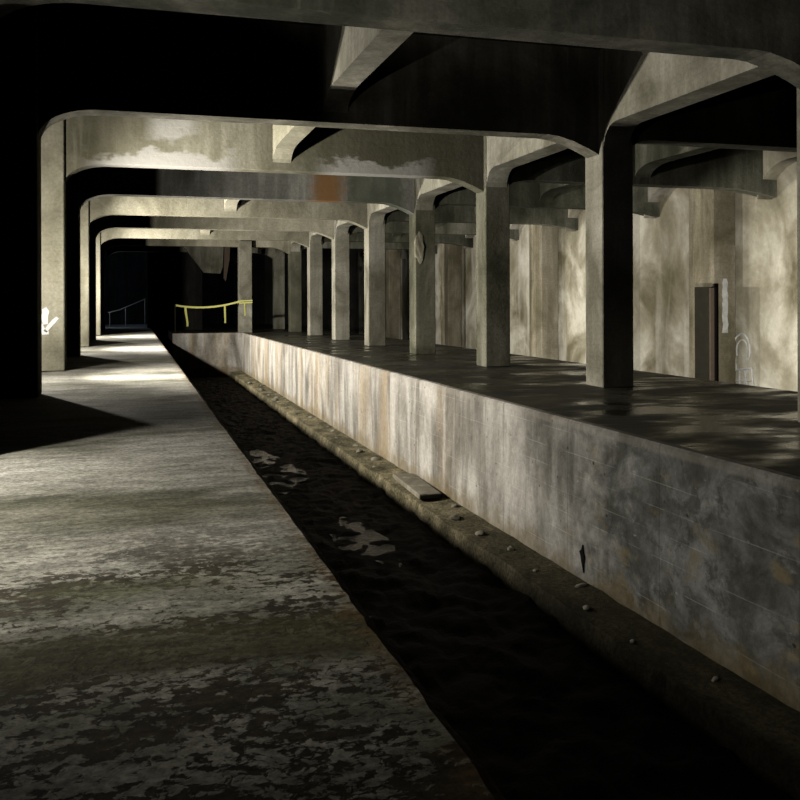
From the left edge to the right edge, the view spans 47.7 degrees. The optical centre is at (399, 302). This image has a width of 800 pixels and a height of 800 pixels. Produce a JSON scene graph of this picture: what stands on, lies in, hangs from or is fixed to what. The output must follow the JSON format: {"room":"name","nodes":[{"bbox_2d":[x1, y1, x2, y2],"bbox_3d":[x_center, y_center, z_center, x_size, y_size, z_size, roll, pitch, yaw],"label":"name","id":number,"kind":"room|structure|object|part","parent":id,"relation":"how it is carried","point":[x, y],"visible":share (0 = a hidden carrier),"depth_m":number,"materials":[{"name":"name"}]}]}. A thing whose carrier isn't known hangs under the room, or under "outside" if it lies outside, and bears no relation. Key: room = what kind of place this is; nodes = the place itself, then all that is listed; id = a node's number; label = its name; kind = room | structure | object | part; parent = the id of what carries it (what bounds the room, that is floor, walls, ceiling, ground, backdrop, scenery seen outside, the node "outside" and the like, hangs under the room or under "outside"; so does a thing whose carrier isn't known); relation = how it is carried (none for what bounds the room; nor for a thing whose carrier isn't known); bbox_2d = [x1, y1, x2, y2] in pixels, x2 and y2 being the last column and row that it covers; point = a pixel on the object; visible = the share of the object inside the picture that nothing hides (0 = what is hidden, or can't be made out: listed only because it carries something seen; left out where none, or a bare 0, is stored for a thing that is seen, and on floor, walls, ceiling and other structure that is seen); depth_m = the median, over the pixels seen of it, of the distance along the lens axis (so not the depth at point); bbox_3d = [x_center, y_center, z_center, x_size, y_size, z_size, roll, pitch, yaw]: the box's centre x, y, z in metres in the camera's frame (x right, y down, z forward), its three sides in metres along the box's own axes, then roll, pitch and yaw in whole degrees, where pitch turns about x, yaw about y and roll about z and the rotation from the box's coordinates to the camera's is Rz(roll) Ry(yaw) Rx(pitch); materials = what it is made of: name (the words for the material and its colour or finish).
{"room":"underground passage","nodes":[
{"label":"underground passage","id":0,"kind":"room"},
{"bbox_2d":[104,252,201,354],"bbox_3d":[-17.762,-0.331,59.558,9.300,9.620,0.500,0,0,-16],"label":"wall","id":1,"kind":"structure","parent":0,"point":[173,278],"depth_m":60.05,"materials":[{"name":"concrete"}]},
{"bbox_2d":[168,325,238,340],"bbox_3d":[-14.461,2.048,63.940,4.000,0.500,21.164,0,0,-16],"label":"platform","id":2,"kind":"object","parent":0,"point":[205,328],"visible":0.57,"depth_m":58.73,"materials":[{"name":"grey concrete"}]},
{"bbox_2d":[172,333,240,376],"bbox_3d":[-11.344,3.070,53.617,4.120,2.574,0.400,0,0,-16],"label":"wall","id":3,"kind":"structure","parent":0,"point":[197,354],"depth_m":53.41,"materials":[{"name":"grey concrete"}]},
{"bbox_2d":[105,248,358,333],"bbox_3d":[-3.766,-0.328,37.522,24.250,9.720,78.700,0,0,-16],"label":"wall","id":4,"kind":"structure","parent":0,"point":[125,272],"depth_m":75.03,"materials":[{"name":"concrete"}]},
{"bbox_2d":[0,324,505,799],"bbox_3d":[-11.927,2.999,34.011,5.987,2.720,76.000,0,0,-16],"label":"floor","id":5,"kind":"structure","parent":0,"point":[170,629],"depth_m":4.50,"materials":[{"name":"grey concrete"}]},
{"bbox_2d":[41,120,66,371],"bbox_3d":[-9.658,-1.768,21.453,3.250,6.800,0.750,0,0,-16],"label":"column","id":6,"kind":"object","parent":5,"relation":"on","point":[53,188],"visible":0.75,"depth_m":21.50,"materials":[{"name":"concrete"}]},
{"bbox_2d":[66,172,80,356],"bbox_3d":[-11.464,-1.762,27.565,3.250,6.800,0.740,0,0,-16],"label":"wall pier","id":7,"kind":"object","parent":5,"relation":"on","point":[73,264],"visible":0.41,"depth_m":27.62,"materials":[{"name":"concrete"}]},
{"bbox_2d":[80,201,89,346],"bbox_3d":[-13.270,-1.756,33.672,3.250,6.800,0.740,0,0,-16],"label":"wall pier","id":8,"kind":"object","parent":5,"relation":"on","point":[84,212],"visible":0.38,"depth_m":33.74,"materials":[{"name":"concrete"}]},
{"bbox_2d":[90,220,95,339],"bbox_3d":[-15.075,-1.750,39.779,3.250,6.800,0.740,0,0,-16],"label":"wall pier","id":9,"kind":"object","parent":5,"relation":"on","point":[92,225],"visible":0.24,"depth_m":39.86,"materials":[{"name":"concrete"}]},
{"bbox_2d":[96,233,100,334],"bbox_3d":[-16.880,-1.744,45.886,3.250,6.800,0.740,0,0,-16],"label":"wall pier","id":10,"kind":"object","parent":5,"relation":"on","point":[98,249],"visible":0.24,"depth_m":45.96,"materials":[{"name":"concrete"}]},
{"bbox_2d":[101,243,104,331],"bbox_3d":[-18.685,-1.738,51.994,3.250,6.800,0.740,0,0,-16],"label":"wall pier","id":11,"kind":"object","parent":5,"relation":"on","point":[102,245],"visible":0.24,"depth_m":52.07,"materials":[{"name":"concrete"}]},
{"bbox_2d":[108,299,144,326],"bbox_3d":[-19.039,0.672,63.194,2.523,1.982,0.070,0,0,-16],"label":"stair handrail","id":12,"kind":"object","parent":5,"relation":"on","point":[143,299],"visible":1,"depth_m":63.13,"materials":[{"name":"metal"}]},
{"bbox_3d":[-19.041,0.199,63.194,2.523,1.036,0.070,0,0,-16],"label":"rail","id":13,"kind":"part","parent":12,"relation":"part of","materials":[{"name":"metal"}]},
{"bbox_2d":[55,3,601,49],"bbox_3d":[-3.769,-5.338,37.474,24.250,0.300,78.600,0,0,-16],"label":"ceiling","id":14,"kind":"structure","parent":0,"point":[78,4],"depth_m":16.71,"materials":[{"name":"concrete"}]},
{"bbox_2d":[107,246,273,258],"bbox_3d":[-13.781,-3.995,60.107,10.770,2.320,0.500,0,0,-16],"label":"cross beam","id":15,"kind":"structure","parent":14,"relation":"attached to","point":[269,252],"depth_m":59.32,"materials":[{"name":"concrete"}]},
{"bbox_2d":[184,247,222,273],"bbox_3d":[-12.466,-3.509,57.217,2.550,3.300,0.400,0,0,-16],"label":"bulkhead","id":16,"kind":"object","parent":14,"relation":"hanging from","point":[209,259],"visible":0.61,"depth_m":57.12,"materials":[{"name":"concrete"}]},
{"bbox_2d":[100,228,308,247],"bbox_3d":[-10.171,-4.006,47.893,10.770,2.320,0.500,0,0,-16],"label":"cross beam","id":17,"kind":"structure","parent":14,"relation":"attached to","point":[302,238],"depth_m":47.63,"materials":[{"name":"concrete"}]},
{"bbox_2d":[201,230,209,234],"bbox_3d":[-9.413,-4.369,44.797,0.470,1.600,5.868,0,0,-16],"label":"ceiling beam","id":18,"kind":"structure","parent":14,"relation":"attached to","point":[203,232],"depth_m":47.53,"materials":[{"name":"concrete"}]},
{"bbox_2d":[95,215,333,239],"bbox_3d":[-8.365,-4.012,41.785,10.770,2.320,0.500,0,0,-16],"label":"cross beam","id":19,"kind":"structure","parent":14,"relation":"attached to","point":[325,228],"depth_m":41.51,"materials":[{"name":"concrete"}]},
{"bbox_2d":[224,247,229,280],"bbox_3d":[-10.834,-3.264,56.812,0.450,3.800,0.300,0,0,-16],"label":"strut","id":20,"kind":"object","parent":14,"relation":"hanging from","point":[226,249],"visible":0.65,"depth_m":56.65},
{"bbox_2d":[89,196,367,228],"bbox_3d":[-6.560,-4.018,35.678,10.770,2.320,0.500,0,0,-16],"label":"cross beam","id":21,"kind":"structure","parent":14,"relation":"attached to","point":[356,214],"depth_m":35.36,"materials":[{"name":"concrete"}]},
{"bbox_2d":[224,199,238,211],"bbox_3d":[-5.803,-4.381,32.582,0.470,1.600,5.868,0,0,-16],"label":"ceiling beam","id":22,"kind":"structure","parent":14,"relation":"attached to","point":[229,204],"depth_m":35.16,"materials":[{"name":"concrete"}]},
{"bbox_2d":[79,167,413,214],"bbox_3d":[-4.755,-4.024,29.571,10.770,2.320,0.500,0,0,-16],"label":"cross beam","id":23,"kind":"structure","parent":14,"relation":"attached to","point":[398,193],"depth_m":29.22,"materials":[{"name":"grey concrete"}]},
{"bbox_2d":[64,115,483,192],"bbox_3d":[-2.950,-4.030,23.463,10.770,2.320,0.500,0,0,-16],"label":"cross beam","id":24,"kind":"structure","parent":14,"relation":"attached to","point":[90,141],"depth_m":23.00,"materials":[{"name":"concrete"}]},
{"bbox_2d":[275,249,283,256],"bbox_3d":[-7.397,-4.151,58.653,0.590,2.050,5.628,0,0,-16],"label":"beam","id":25,"kind":"structure","parent":14,"relation":"attached to","point":[278,253],"depth_m":61.28,"materials":[{"name":"concrete"}]},
{"bbox_2d":[273,125,314,162],"bbox_3d":[-2.192,-4.393,20.367,0.470,1.600,5.868,0,0,-16],"label":"ceiling beam","id":26,"kind":"structure","parent":14,"relation":"attached to","point":[286,138],"depth_m":22.20,"materials":[{"name":"concrete"}]},
{"bbox_2d":[290,241,300,251],"bbox_3d":[-5.592,-4.157,52.546,0.590,2.050,5.628,0,0,-16],"label":"beam","id":27,"kind":"structure","parent":14,"relation":"attached to","point":[294,247],"depth_m":55.15,"materials":[{"name":"concrete"}]},
{"bbox_2d":[310,232,322,244],"bbox_3d":[-3.787,-4.162,46.438,0.590,2.050,5.628,0,0,-16],"label":"beam","id":28,"kind":"structure","parent":14,"relation":"attached to","point":[315,239],"depth_m":48.99,"materials":[{"name":"concrete"}]},
{"bbox_2d":[37,3,598,157],"bbox_3d":[-1.145,-4.036,17.356,10.770,2.320,0.500,0,0,-16],"label":"cross beam","id":29,"kind":"structure","parent":14,"relation":"attached to","point":[94,61],"depth_m":16.81,"materials":[{"name":"concrete"}]},
{"bbox_2d":[335,220,353,236],"bbox_3d":[-1.982,-4.168,40.331,0.590,2.050,5.628,0,0,-16],"label":"beam","id":30,"kind":"structure","parent":14,"relation":"attached to","point":[341,227],"depth_m":42.85,"materials":[{"name":"concrete"}]},
{"bbox_2d":[323,24,412,112],"bbox_3d":[-0.387,-4.399,14.260,0.470,1.600,5.868,0,0,-16],"label":"ceiling beam","id":31,"kind":"structure","parent":14,"relation":"attached to","point":[350,54],"depth_m":15.40,"materials":[{"name":"concrete"}]},
{"bbox_2d":[301,242,437,253],"bbox_3d":[-1.902,-4.144,56.978,8.820,2.100,0.500,0,0,-16],"label":"beam","id":32,"kind":"structure","parent":14,"relation":"attached to","point":[327,245],"depth_m":56.60,"materials":[{"name":"concrete"}]},
{"bbox_2d":[369,203,396,225],"bbox_3d":[-0.176,-4.175,34.224,0.590,2.050,5.628,0,0,-16],"label":"beam","id":33,"kind":"structure","parent":14,"relation":"attached to","point":[377,212],"depth_m":36.57,"materials":[{"name":"concrete"}]},
{"bbox_2d":[392,234,401,238],"bbox_3d":[0.623,-4.402,47.763,0.500,1.600,5.868,0,0,-16],"label":"beam","id":34,"kind":"structure","parent":14,"relation":"attached to","point":[398,236],"depth_m":50.49,"materials":[{"name":"concrete"}]},
{"bbox_2d":[322,233,472,247],"bbox_3d":[-0.097,-4.150,50.870,8.820,2.100,0.500,0,0,-16],"label":"beam","id":35,"kind":"structure","parent":14,"relation":"attached to","point":[460,240],"depth_m":51.23,"materials":[{"name":"concrete"}]},
{"bbox_2d":[0,0,799,88],"bbox_3d":[0.661,-4.042,11.249,10.770,2.320,0.500,0,0,-16],"label":"cross beam","id":36,"kind":"structure","parent":14,"relation":"attached to","point":[765,34],"depth_m":11.53,"materials":[{"name":"concrete"}]},
{"bbox_2d":[349,221,518,239],"bbox_3d":[1.708,-4.156,44.763,8.820,2.100,0.500,0,0,-16],"label":"beam","id":37,"kind":"structure","parent":14,"relation":"attached to","point":[392,227],"depth_m":44.65,"materials":[{"name":"concrete"}]},
{"bbox_2d":[416,178,460,209],"bbox_3d":[1.629,-4.180,28.116,0.590,2.050,5.628,0,0,-16],"label":"beam","id":38,"kind":"structure","parent":14,"relation":"attached to","point":[427,190],"depth_m":29.99,"materials":[{"name":"concrete"}]},
{"bbox_2d":[385,206,577,230],"bbox_3d":[3.514,-4.162,38.656,8.820,2.100,0.500,0,0,-16],"label":"beam","id":39,"kind":"structure","parent":14,"relation":"attached to","point":[558,218],"depth_m":38.83,"materials":[{"name":"concrete"}]},
{"bbox_2d":[487,136,567,186],"bbox_3d":[3.434,-4.186,22.009,0.590,2.050,5.628,0,0,-16],"label":"beam","id":40,"kind":"structure","parent":14,"relation":"attached to","point":[504,154],"depth_m":23.34,"materials":[{"name":"concrete"}]},
{"bbox_2d":[435,182,659,216],"bbox_3d":[5.319,-4.168,32.549,8.820,2.100,0.500,0,0,-16],"label":"beam","id":41,"kind":"structure","parent":14,"relation":"attached to","point":[522,194],"depth_m":32.18,"materials":[{"name":"concrete"}]},
{"bbox_2d":[540,183,579,201],"bbox_3d":[6.038,-4.420,29.441,0.500,1.600,5.868,0,0,-16],"label":"beam","id":42,"kind":"structure","parent":14,"relation":"attached to","point":[548,191],"depth_m":31.73,"materials":[{"name":"concrete"}]},
{"bbox_2d":[510,145,776,197],"bbox_3d":[7.124,-4.173,26.441,8.820,2.100,0.500,0,0,-16],"label":"beam","id":43,"kind":"structure","parent":14,"relation":"attached to","point":[734,170],"depth_m":26.61,"materials":[{"name":"concrete"}]},
{"bbox_2d":[635,144,718,177],"bbox_3d":[7.844,-4.426,23.334,0.500,1.600,5.868,0,0,-16],"label":"beam","id":44,"kind":"structure","parent":14,"relation":"attached to","point":[648,158],"depth_m":25.17,"materials":[{"name":"concrete"}]},
{"bbox_2d":[603,48,774,148],"bbox_3d":[5.239,-4.192,15.902,0.590,2.050,5.628,0,0,-16],"label":"beam","id":45,"kind":"structure","parent":14,"relation":"attached to","point":[639,86],"depth_m":16.80,"materials":[{"name":"concrete"}]},
{"bbox_2d":[633,75,796,151],"bbox_3d":[8.929,-4.179,20.334,8.820,2.100,0.500,0,0,-16],"label":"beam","id":46,"kind":"structure","parent":14,"relation":"attached to","point":[761,114],"depth_m":19.62,"materials":[{"name":"concrete"}]},
{"bbox_2d":[188,376,794,799],"bbox_3d":[-4.936,4.371,29.820,5.050,0.202,64.000,0,0,-16],"label":"drainage channel","id":47,"kind":"object","parent":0,"point":[546,718],"visible":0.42,"depth_m":10.98,"materials":[{"name":"black liquid"}]},
{"bbox_2d":[250,449,308,494],"bbox_3d":[-3.261,4.388,23.898,1.266,0.050,6.604,0,0,-16],"label":"puddle","id":48,"kind":"object","parent":47,"relation":"on","point":[290,468],"visible":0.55,"depth_m":23.72,"materials":[{"name":"black liquid"}]},
{"bbox_2d":[329,517,401,567],"bbox_3d":[-0.720,4.379,16.627,1.029,0.050,3.768,0,0,-16],"label":"puddle","id":49,"kind":"object","parent":47,"relation":"on","point":[369,535],"visible":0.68,"depth_m":16.67,"materials":[{"name":"black liquid"}]},
{"bbox_2d":[229,371,799,799],"bbox_3d":[-1.827,4.212,26.795,0.799,0.429,56.436,0,0,-16],"label":"ledge","id":50,"kind":"object","parent":47,"relation":"on","point":[742,718],"visible":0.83,"depth_m":11.15,"materials":[{"name":"grey concrete"}]},
{"bbox_2d":[371,457,379,460],"bbox_3d":[-0.625,4.022,23.282,0.242,0.132,0.281,0,0,-12],"label":"rubble stone","id":51,"kind":"object","parent":50,"relation":"on","point":[372,458],"visible":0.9,"depth_m":23.18,"materials":[{"name":"stone"}]},
{"bbox_2d":[393,473,441,499],"bbox_3d":[0.348,3.954,19.624,0.519,0.110,2.384,0,0,-14],"label":"slab","id":52,"kind":"object","parent":50,"relation":"on","point":[418,487],"visible":1,"depth_m":19.24,"materials":[{"name":"concrete"}]},
{"bbox_2d":[450,514,461,520],"bbox_3d":[1.043,4.019,16.940,0.200,0.126,0.243,0,0,21],"label":"rubble stone","id":53,"kind":"object","parent":50,"relation":"on","point":[455,517],"visible":0.99,"depth_m":16.87,"materials":[{"name":"stone"}]},
{"bbox_2d":[451,504,461,507],"bbox_3d":[1.113,4.019,17.841,0.224,0.110,0.144,0,0,-7],"label":"rubble stone","id":54,"kind":"object","parent":50,"relation":"on","point":[453,505],"visible":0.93,"depth_m":17.80,"materials":[{"name":"stone"}]},
{"bbox_2d":[475,530,485,535],"bbox_3d":[1.410,4.021,15.803,0.176,0.097,0.189,0,0,43],"label":"rubble stone","id":55,"kind":"object","parent":50,"relation":"on","point":[480,532],"visible":1,"depth_m":15.75,"materials":[{"name":"stone"}]},
{"bbox_2d":[575,583,587,587],"bbox_3d":[2.573,4.019,12.851,0.225,0.090,0.099,0,0,-34],"label":"rubble stone","id":56,"kind":"object","parent":50,"relation":"on","point":[580,584],"visible":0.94,"depth_m":12.81,"materials":[{"name":"stone"}]},
{"bbox_2d":[583,605,589,610],"bbox_3d":[2.456,4.022,11.944,0.100,0.065,0.145,0,0,18],"label":"rubble stone","id":57,"kind":"object","parent":50,"relation":"on","point":[585,607],"visible":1,"depth_m":11.91,"materials":[{"name":"stone"}]},
{"bbox_2d":[711,676,719,681],"bbox_3d":[3.368,4.020,9.667,0.074,0.059,0.133,0,0,38],"label":"rubble stone","id":58,"kind":"object","parent":50,"relation":"on","point":[715,678],"visible":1,"depth_m":9.64,"materials":[{"name":"stone"}]},
{"bbox_2d":[214,324,799,476],"bbox_3d":[-1.540,2.005,38.125,6.153,0.500,78.000,0,0,-16],"label":"platform","id":59,"kind":"object","parent":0,"point":[755,425],"visible":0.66,"depth_m":16.81,"materials":[{"name":"grey concrete"}]},
{"bbox_2d":[238,241,251,332],"bbox_3d":[-9.363,-0.971,54.686,0.750,5.496,0.860,0,0,-16],"label":"concrete column","id":60,"kind":"structure","parent":59,"relation":"on","point":[245,247],"depth_m":54.29,"materials":[{"name":"grey concrete"}]},
{"bbox_2d":[104,238,289,253],"bbox_3d":[-11.976,-4.000,54.000,10.770,2.320,0.500,0,0,-16],"label":"cross beam","id":61,"kind":"structure","parent":60,"relation":"on","point":[284,246],"depth_m":53.68,"materials":[{"name":"concrete"}]},
{"bbox_2d":[176,300,251,325],"bbox_3d":[-11.120,0.598,54.148,4.466,1.558,0.926,0,0,-16],"label":"railing","id":62,"kind":"object","parent":60,"relation":"attached to","point":[239,301],"visible":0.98,"depth_m":53.86,"materials":[{"name":"yellow metal"}]},
{"bbox_2d":[273,249,284,328],"bbox_3d":[-8.263,-1.698,61.715,0.710,6.950,0.740,0,0,-16],"label":"concrete column","id":63,"kind":"structure","parent":59,"relation":"on","point":[278,262],"depth_m":61.35,"materials":[{"name":"grey concrete"}]},
{"bbox_2d":[288,246,301,331],"bbox_3d":[-6.458,-1.704,55.608,0.710,6.950,0.740,0,0,-16],"label":"concrete column","id":64,"kind":"structure","parent":59,"relation":"on","point":[294,258],"depth_m":55.27,"materials":[{"name":"grey concrete"}]},
{"bbox_2d":[307,232,322,335],"bbox_3d":[-4.653,-1.710,49.501,0.710,6.950,0.740,0,0,-16],"label":"concrete column","id":65,"kind":"structure","parent":59,"relation":"on","point":[314,252],"depth_m":49.16,"materials":[{"name":"grey concrete"}]},
{"bbox_2d":[332,220,349,339],"bbox_3d":[-2.848,-1.716,43.393,0.710,6.950,0.740,0,0,-16],"label":"concrete column","id":66,"kind":"structure","parent":59,"relation":"on","point":[340,245],"depth_m":43.05,"materials":[{"name":"grey concrete"}]},
{"bbox_2d":[364,203,385,345],"bbox_3d":[-1.042,-1.722,37.286,0.710,6.950,0.740,0,0,-16],"label":"concrete column","id":67,"kind":"structure","parent":59,"relation":"on","point":[374,236],"depth_m":36.95,"materials":[{"name":"grey concrete"}]},
{"bbox_2d":[409,178,435,353],"bbox_3d":[0.750,-1.728,31.133,0.762,6.950,0.820,0,0,-16],"label":"concrete column","id":68,"kind":"structure","parent":59,"relation":"on","point":[422,222],"depth_m":30.84,"materials":[{"name":"grey concrete"}]},
{"bbox_2d":[476,136,509,366],"bbox_3d":[2.568,-1.734,25.071,0.710,6.950,0.740,0,0,-16],"label":"concrete column","id":69,"kind":"structure","parent":59,"relation":"on","point":[492,204],"depth_m":24.73,"materials":[{"name":"grey concrete"}]},
{"bbox_2d":[585,48,632,387],"bbox_3d":[4.373,-1.740,18.964,0.710,6.950,0.740,0,0,-16],"label":"concrete column","id":70,"kind":"structure","parent":59,"relation":"on","point":[608,174],"depth_m":18.63,"materials":[{"name":"grey concrete"}]},
{"bbox_2d":[797,88,799,422],"bbox_3d":[6.178,-1.745,12.857,0.710,6.950,0.740,0,0,-16],"label":"concrete column","id":71,"kind":"structure","parent":59,"relation":"on","point":[798,90],"depth_m":13.07,"materials":[{"name":"grey concrete"}]},
{"bbox_2d":[241,333,799,711],"bbox_3d":[-1.392,3.037,26.925,0.165,2.576,56.436,0,0,-16],"label":"wall","id":72,"kind":"structure","parent":0,"point":[704,547],"depth_m":12.29,"materials":[{"name":"grey concrete"}]},
{"bbox_2d":[359,161,797,391],"bbox_3d":[7.661,-0.365,40.847,0.447,9.720,78.600,0,0,-16],"label":"wall","id":73,"kind":"structure","parent":0,"point":[765,230],"depth_m":32.84,"materials":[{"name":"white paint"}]},
{"bbox_2d":[363,189,735,382],"bbox_3d":[5.771,0.116,45.126,0.850,8.570,58.666,0,0,-16],"label":"trim","id":74,"kind":"structure","parent":73,"relation":"attached to","point":[711,212],"depth_m":41.33,"materials":[{"name":"concrete"}]},
{"bbox_2d":[358,151,796,265],"bbox_3d":[7.527,-4.185,39.754,0.500,2.080,76.572,0,0,-16],"label":"trim","id":75,"kind":"structure","parent":73,"relation":"attached to","point":[775,163],"depth_m":27.39,"materials":[{"name":"grey concrete"}]},
{"bbox_3d":[4.463,4.337,39.897,6.350,0.088,78.000,0,0,-16],"label":"track bed","id":76,"kind":"object","parent":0,"visible":0},
{"bbox_2d":[695,287,716,380],"bbox_3d":[9.745,1.888,28.859,0.240,4.800,0.850,0,0,-16],"label":"panel","id":77,"kind":"object","parent":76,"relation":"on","point":[705,297],"visible":0.57,"depth_m":28.63,"materials":[{"name":"grey metal"}]},
{"bbox_3d":[9.869,1.887,28.687,0.100,4.800,0.410,0,0,-16],"label":"frame","id":78,"kind":"part","parent":77,"relation":"part of","materials":[{"name":"grey metal"}]}
]}

